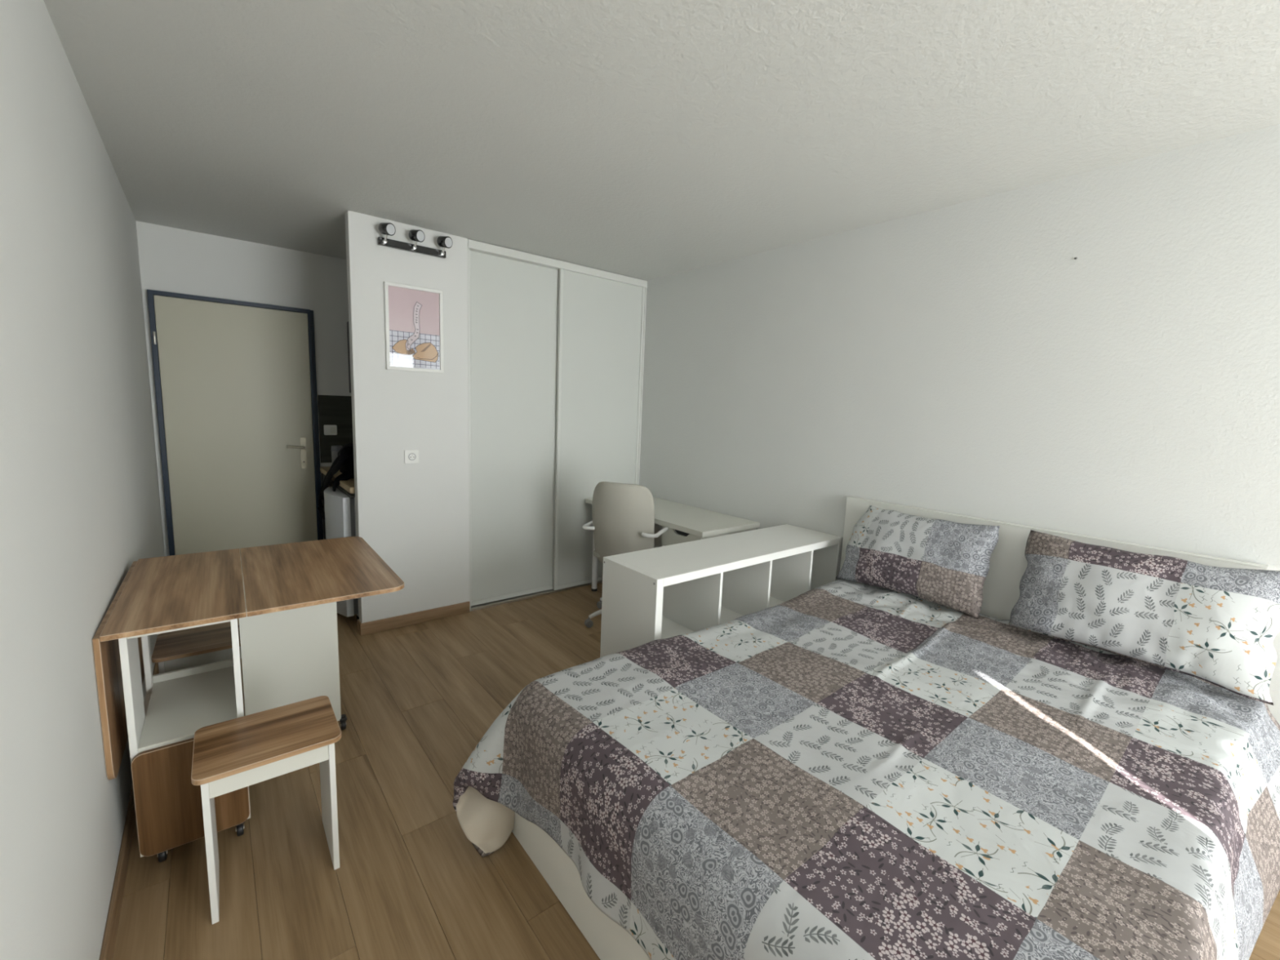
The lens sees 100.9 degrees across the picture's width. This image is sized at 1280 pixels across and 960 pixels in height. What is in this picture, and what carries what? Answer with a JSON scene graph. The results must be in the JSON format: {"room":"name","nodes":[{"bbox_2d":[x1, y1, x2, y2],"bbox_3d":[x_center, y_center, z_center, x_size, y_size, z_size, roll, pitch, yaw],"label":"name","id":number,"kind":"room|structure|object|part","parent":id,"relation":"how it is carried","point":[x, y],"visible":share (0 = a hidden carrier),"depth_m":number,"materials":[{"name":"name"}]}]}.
{"room":"studio apartment","nodes":[
{"label":"studio apartment","id":0,"kind":"room"},
{"bbox_2d":[0,0,164,959],"bbox_3d":[-0.964,0.097,0.669,0.100,2.500,7.412,-4,10,-39],"label":"wall","id":1,"kind":"structure","parent":0,"point":[80,498],"depth_m":1.25,"materials":[{"name":"white paint"}]},
{"bbox_2d":[98,662,159,959],"bbox_3d":[-0.968,1.292,0.870,0.012,0.078,7.212,-4,10,-39],"label":"baseboard","id":2,"kind":"structure","parent":1,"relation":"attached to","point":[115,904],"depth_m":1.52,"materials":[{"name":"brown wood"}]},
{"bbox_2d":[135,221,351,555],"bbox_3d":[-2.008,-0.472,4.485,3.130,2.500,0.100,-4,10,-39],"label":"wall","id":3,"kind":"structure","parent":0,"point":[172,260],"depth_m":3.68,"materials":[{"name":"white paint"}]},
{"bbox_2d":[146,288,323,571],"bbox_3d":[-2.799,-0.195,3.759,0.905,2.088,0.088,-4,10,-39],"label":"door","id":4,"kind":"structure","parent":3,"relation":"in","point":[235,380],"depth_m":3.71,"materials":[{"name":"beige paint"}]},
{"bbox_3d":[-2.557,-0.244,3.929,0.118,0.024,0.057,-4,10,-39],"label":"handle","id":5,"kind":"part","parent":4,"relation":"part of","materials":[{"name":"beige metal"}]},
{"bbox_3d":[-2.538,-0.205,3.988,0.040,0.235,0.007,-4,10,-39],"label":"handle plate","id":6,"kind":"part","parent":4,"relation":"part of","materials":[{"name":"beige metal"}]},
{"bbox_2d":[317,395,353,462],"bbox_3d":[-2.217,-0.408,4.254,0.630,0.520,0.008,-4,10,-39],"label":"backsplash","id":7,"kind":"structure","parent":3,"relation":"attached to","point":[333,410],"depth_m":4.11,"materials":[{"name":"laminate"}]},
{"bbox_2d":[324,425,337,435],"bbox_3d":[-2.398,-0.387,4.095,0.088,0.078,0.012,-4,10,-39],"label":"switch plate","id":8,"kind":"object","parent":7,"relation":"attached to","point":[328,429],"visible":1,"depth_m":4.09,"materials":[{"name":"white plastic"}]},
{"bbox_2d":[345,210,469,622],"bbox_3d":[-1.440,-0.295,3.367,0.685,2.500,0.075,-4,10,-39],"label":"wall partition","id":9,"kind":"structure","parent":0,"point":[415,517],"depth_m":3.33,"materials":[{"name":"white paint"}]},
{"bbox_2d":[404,449,418,463],"bbox_3d":[-1.439,-0.147,3.332,0.084,0.084,0.018,-4,10,-39],"label":"wall socket","id":10,"kind":"object","parent":9,"relation":"attached to","point":[411,456],"visible":1,"depth_m":3.33,"materials":[{"name":"white plastic"}]},
{"bbox_2d":[383,280,443,373],"bbox_3d":[-1.381,-0.926,3.244,0.337,0.507,0.019,-4,10,-39],"label":"framed poster","id":11,"kind":"object","parent":9,"relation":"attached to","point":[414,315],"visible":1,"depth_m":3.24,"materials":[{"name":"pink paper"}]},
{"bbox_2d":[357,601,470,635],"bbox_3d":[-1.489,0.905,3.522,0.694,0.079,0.088,-4,10,-39],"label":"baseboard","id":12,"kind":"structure","parent":9,"relation":"attached to","point":[391,623],"depth_m":3.46,"materials":[{"name":"brown wood"}]},
{"bbox_2d":[377,222,452,258],"bbox_3d":[-1.329,-1.423,3.138,0.411,0.115,0.118,-4,10,-39],"label":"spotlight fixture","id":13,"kind":"object","parent":9,"relation":"attached to","point":[386,228],"visible":1,"depth_m":3.12,"materials":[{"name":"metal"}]},
{"bbox_2d":[43,0,1279,280],"bbox_3d":[0.342,-1.280,1.505,3.330,0.100,7.412,-4,10,-39],"label":"ceiling","id":14,"kind":"structure","parent":0,"point":[643,140],"depth_m":1.81,"materials":[{"name":"paint"}]},
{"bbox_2d":[112,582,1279,959],"bbox_3d":[0.240,1.293,1.860,3.330,0.100,7.412,-4,10,-39],"label":"floor","id":15,"kind":"structure","parent":0,"point":[417,700],"depth_m":1.74,"materials":[{"name":"brown wood"}]},
{"bbox_2d":[151,619,241,673],"bbox_3d":[-1.812,0.879,2.252,0.352,0.452,0.285,-4,10,-38],"label":"stool","id":16,"kind":"object","parent":15,"relation":"on","point":[173,651],"visible":0.4,"depth_m":2.14,"materials":[{"name":"brown wood"}]},
{"bbox_3d":[-1.929,0.895,2.159,0.016,0.436,0.246,-4,10,-38],"label":"leg","id":17,"kind":"part","parent":16,"relation":"part of","materials":[{"name":"white wood"}]},
{"bbox_2d":[92,536,404,862],"bbox_3d":[-1.459,0.745,2.086,0.818,0.790,0.862,-4,10,-38],"label":"folding table","id":18,"kind":"object","parent":15,"relation":"on","point":[284,597],"visible":0.87,"depth_m":1.82,"materials":[{"name":"brown wood"}]},
{"bbox_3d":[-1.636,0.756,1.738,0.017,0.698,0.466,-4,10,-38],"label":"panel","id":19,"kind":"part","parent":18,"relation":"part of","materials":[{"name":"white laminate"}]},
{"bbox_3d":[-1.386,0.442,1.596,0.236,0.018,0.016,-4,10,-38],"label":"rail","id":20,"kind":"part","parent":18,"relation":"part of","materials":[{"name":"white wood"}]},
{"bbox_2d":[137,666,237,753],"bbox_3d":[-1.538,0.768,1.819,0.236,0.016,0.464,-4,10,-38],"label":"shelf","id":21,"kind":"object","parent":18,"relation":"attached to","point":[178,705],"depth_m":1.79,"materials":[{"name":"white wood"}]},
{"bbox_3d":[-1.395,0.968,1.653,0.267,0.336,0.016,-4,10,-38],"label":"panel","id":22,"kind":"part","parent":18,"relation":"part of","materials":[{"name":"brown wood"}]},
{"bbox_3d":[-1.675,0.717,1.991,0.236,0.026,0.014,-4,10,-38],"label":"rail","id":23,"kind":"part","parent":18,"relation":"part of","materials":[{"name":"white plastic"}]},
{"bbox_3d":[-1.437,0.743,1.893,0.017,0.698,0.466,-4,10,-38],"label":"panel","id":24,"kind":"part","parent":18,"relation":"part of","materials":[{"name":"white laminate"}]},
{"bbox_3d":[-1.445,0.714,2.195,0.334,0.724,0.016,-4,10,-38],"label":"gate leg","id":25,"kind":"part","parent":18,"relation":"part of","materials":[{"name":"white plastic"}]},
{"bbox_2d":[191,695,341,924],"bbox_3d":[-1.138,0.991,1.636,0.352,0.452,0.285,-4,10,-38],"label":"stool","id":26,"kind":"object","parent":15,"relation":"on","point":[228,756],"visible":1,"depth_m":1.57,"materials":[{"name":"brown wood"}]},
{"bbox_3d":[-1.254,1.007,1.542,0.016,0.436,0.246,-4,10,-38],"label":"leg","id":27,"kind":"part","parent":26,"relation":"part of","materials":[{"name":"white wood"}]},
{"bbox_3d":[-1.129,0.775,1.607,0.352,0.016,0.285,-4,10,-38],"label":"seat","id":28,"kind":"part","parent":26,"relation":"part of","materials":[{"name":"brown wood"}]},
{"bbox_3d":[-1.020,0.991,1.726,0.016,0.436,0.246,-4,10,-38],"label":"leg","id":29,"kind":"part","parent":26,"relation":"part of","materials":[{"name":"white wood"}]},
{"bbox_2d":[321,472,333,539],"bbox_3d":[-2.100,0.388,4.160,0.646,0.880,0.487,-4,10,-39],"label":"base unit","id":30,"kind":"object","parent":15,"relation":"on","point":[331,484],"visible":0.1,"depth_m":4.09,"materials":[{"name":"black plastic"}]},
{"bbox_2d":[320,466,355,493],"bbox_3d":[-1.875,-0.027,3.857,0.640,0.038,1.128,-4,10,-39],"label":"countertop","id":31,"kind":"structure","parent":30,"relation":"on","point":[348,485],"depth_m":3.44,"materials":[{"name":"brown wood"}]},
{"bbox_2d":[316,442,354,519],"bbox_3d":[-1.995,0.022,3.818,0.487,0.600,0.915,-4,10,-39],"label":"bag","id":32,"kind":"object","parent":31,"relation":"hanging from","point":[344,462],"visible":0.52,"depth_m":3.47,"materials":[{"name":"fabric"}]},
{"bbox_2d":[330,445,342,462],"bbox_3d":[-2.276,-0.169,3.974,0.079,0.177,0.079,-4,10,-39],"label":"canister","id":33,"kind":"object","parent":31,"relation":"on","point":[335,450],"visible":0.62,"depth_m":3.94,"materials":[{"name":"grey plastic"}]},
{"bbox_3d":[-2.274,-0.238,3.965,0.079,0.038,0.079,-4,10,-39],"label":"lid","id":34,"kind":"part","parent":33,"relation":"part of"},
{"bbox_2d":[324,485,359,622],"bbox_3d":[-1.834,0.477,3.717,0.638,0.845,0.500,-4,10,-39],"label":"mini fridge","id":35,"kind":"object","parent":15,"relation":"on","point":[339,504],"visible":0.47,"depth_m":3.38,"materials":[{"name":"metal"}]},
{"bbox_2d":[467,239,647,611],"bbox_3d":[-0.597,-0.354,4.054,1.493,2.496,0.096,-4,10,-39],"label":"wardrobe","id":36,"kind":"object","parent":15,"relation":"on","point":[556,347],"visible":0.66,"depth_m":3.95,"materials":[{"name":"laminate"}]},
{"bbox_3d":[-0.949,0.867,3.993,0.687,0.032,0.018,-4,10,-39],"label":"rail","id":37,"kind":"part","parent":36,"relation":"part of","materials":[{"name":"white metal"}]},
{"bbox_3d":[-0.902,-0.335,3.828,0.691,2.425,0.012,-4,10,-39],"label":"sliding panel","id":38,"kind":"part","parent":36,"relation":"part of","materials":[{"name":"white laminate"}]},
{"bbox_3d":[-0.549,-1.563,3.887,1.493,0.053,0.096,-4,10,-39],"label":"rail","id":39,"kind":"part","parent":36,"relation":"part of","materials":[{"name":"white metal"}]},
{"bbox_3d":[-0.368,0.832,4.414,0.770,0.032,0.018,-4,10,-39],"label":"rail","id":40,"kind":"part","parent":36,"relation":"part of","materials":[{"name":"white metal"}]},
{"bbox_3d":[-0.321,-0.370,4.248,0.774,2.425,0.012,-4,10,-39],"label":"sliding panel","id":41,"kind":"part","parent":36,"relation":"part of","materials":[{"name":"white laminate"}]},
{"bbox_2d":[582,481,668,627],"bbox_3d":[-0.044,0.482,3.626,0.620,1.000,0.614,5,8,20],"label":"office chair","id":42,"kind":"object","parent":15,"relation":"on","point":[623,522],"visible":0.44,"depth_m":3.33,"materials":[{"name":"white plastic"}]},
{"bbox_3d":[-0.288,0.407,3.594,0.105,0.267,0.374,5,8,20],"label":"armrest","id":43,"kind":"part","parent":42,"relation":"part of","materials":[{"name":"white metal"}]},
{"bbox_3d":[-0.217,0.887,3.598,0.279,0.078,0.042,-2,9,-27],"label":"leg","id":44,"kind":"part","parent":42,"relation":"part of","materials":[{"name":"white metal"}]},
{"bbox_3d":[-0.120,0.294,3.396,0.428,0.570,0.167,5,8,20],"label":"backrest","id":45,"kind":"part","parent":42,"relation":"part of","materials":[{"name":"white plastic"}]},
{"bbox_3d":[-0.042,0.507,3.670,0.479,0.087,0.470,5,8,20],"label":"seat","id":46,"kind":"part","parent":42,"relation":"part of","materials":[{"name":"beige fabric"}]},
{"bbox_3d":[0.114,0.443,3.451,0.105,0.267,0.374,5,8,20],"label":"armrest","id":47,"kind":"part","parent":42,"relation":"part of","materials":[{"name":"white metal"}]},
{"bbox_2d":[585,497,759,591],"bbox_3d":[0.173,0.582,3.925,0.550,0.738,1.292,-4,10,-39],"label":"desk","id":48,"kind":"object","parent":15,"relation":"on","point":[701,522],"visible":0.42,"depth_m":3.58,"materials":[{"name":"white laminate"}]},
{"bbox_3d":[-0.353,0.531,4.197,0.044,0.684,0.044,-4,10,-39],"label":"leg","id":49,"kind":"part","parent":48,"relation":"part of","materials":[{"name":"white metal"}]},
{"bbox_2d":[661,525,755,613],"bbox_3d":[0.453,0.652,3.594,0.530,0.688,0.360,-4,10,-39],"label":"drawer unit","id":50,"kind":"object","parent":15,"relation":"on","point":[671,536],"visible":0.15,"depth_m":3.43,"materials":[{"name":"white laminate"}]},
{"bbox_3d":[0.265,0.392,3.395,0.016,0.134,0.356,-4,10,-39],"label":"drawer","id":51,"kind":"part","parent":50,"relation":"part of","materials":[{"name":"white wood"}]},
{"bbox_2d":[600,524,842,657],"bbox_3d":[0.490,0.729,2.837,1.435,0.770,0.389,-4,10,-39],"label":"cube shelf","id":52,"kind":"object","parent":15,"relation":"on","point":[709,582],"visible":0.61,"depth_m":2.62,"materials":[{"name":"white wood"}]},
{"bbox_3d":[0.101,0.757,2.523,0.354,0.016,0.387,-4,10,-39],"label":"shelf","id":53,"kind":"part","parent":52,"relation":"part of","materials":[{"name":"white laminate"}]},
{"bbox_3d":[0.388,0.736,2.754,0.352,0.016,0.387,-4,10,-39],"label":"shelf","id":54,"kind":"part","parent":52,"relation":"part of","materials":[{"name":"white laminate"}]},
{"bbox_3d":[0.672,0.716,2.984,0.348,0.016,0.387,-4,10,-39],"label":"shelf","id":55,"kind":"part","parent":52,"relation":"part of","materials":[{"name":"white laminate"}]},
{"bbox_2d":[511,496,1268,959],"bbox_3d":[0.862,0.755,1.851,2.107,1.012,1.566,-4,10,-39],"label":"bed","id":56,"kind":"object","parent":15,"relation":"on","point":[1008,562],"visible":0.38,"depth_m":1.98,"materials":[{"name":"white laminate"}]},
{"bbox_3d":[0.045,1.125,1.244,0.036,0.383,1.556,-4,10,-39],"label":"footboard","id":57,"kind":"part","parent":56,"relation":"part of","materials":[{"name":"white metal"}]},
{"bbox_2d":[452,578,1279,959],"bbox_3d":[0.724,0.956,1.774,2.270,0.592,1.956,-4,10,-39],"label":"duvet","id":58,"kind":"object","parent":56,"relation":"on","point":[840,769],"visible":1,"depth_m":1.37,"materials":[{"name":"fabric"}]},
{"bbox_2d":[835,505,999,619],"bbox_3d":[1.337,0.374,2.627,0.199,0.418,0.700,-4,10,-39],"label":"pillow","id":59,"kind":"object","parent":58,"relation":"on","point":[944,562],"visible":1,"depth_m":2.52,"materials":[{"name":"fabric"}]},
{"bbox_2d":[1008,529,1279,705],"bbox_3d":[1.860,0.468,1.991,0.203,0.424,0.746,-4,10,-39],"label":"pillow","id":60,"kind":"object","parent":58,"relation":"on","point":[1219,626],"visible":1,"depth_m":1.90,"materials":[{"name":"fabric"}]},
{"bbox_3d":[1.667,0.701,2.502,0.034,1.006,1.564,-4,10,-39],"label":"headboard","id":61,"kind":"part","parent":56,"relation":"part of","materials":[{"name":"white metal"}]},
{"bbox_2d":[639,124,1279,724],"bbox_3d":[1.545,-0.084,2.696,0.100,2.500,7.412,-4,10,-39],"label":"wall","id":62,"kind":"structure","parent":0,"point":[962,358],"depth_m":2.38,"materials":[{"name":"white paint"}]},
{"bbox_3d":[-1.004,-0.434,4.500,1.556,2.500,1.150,-4,10,-39],"label":"wall","id":63,"kind":"structure","parent":0,"visible":0},
{"bbox_2d":[346,321,351,392],"bbox_3d":[-1.904,-0.920,3.990,0.417,0.540,0.652,-4,10,-39],"label":"upper cabinet","id":64,"kind":"object","parent":63,"relation":"attached to","point":[348,325],"visible":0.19,"depth_m":4.08,"materials":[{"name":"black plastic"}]}
]}

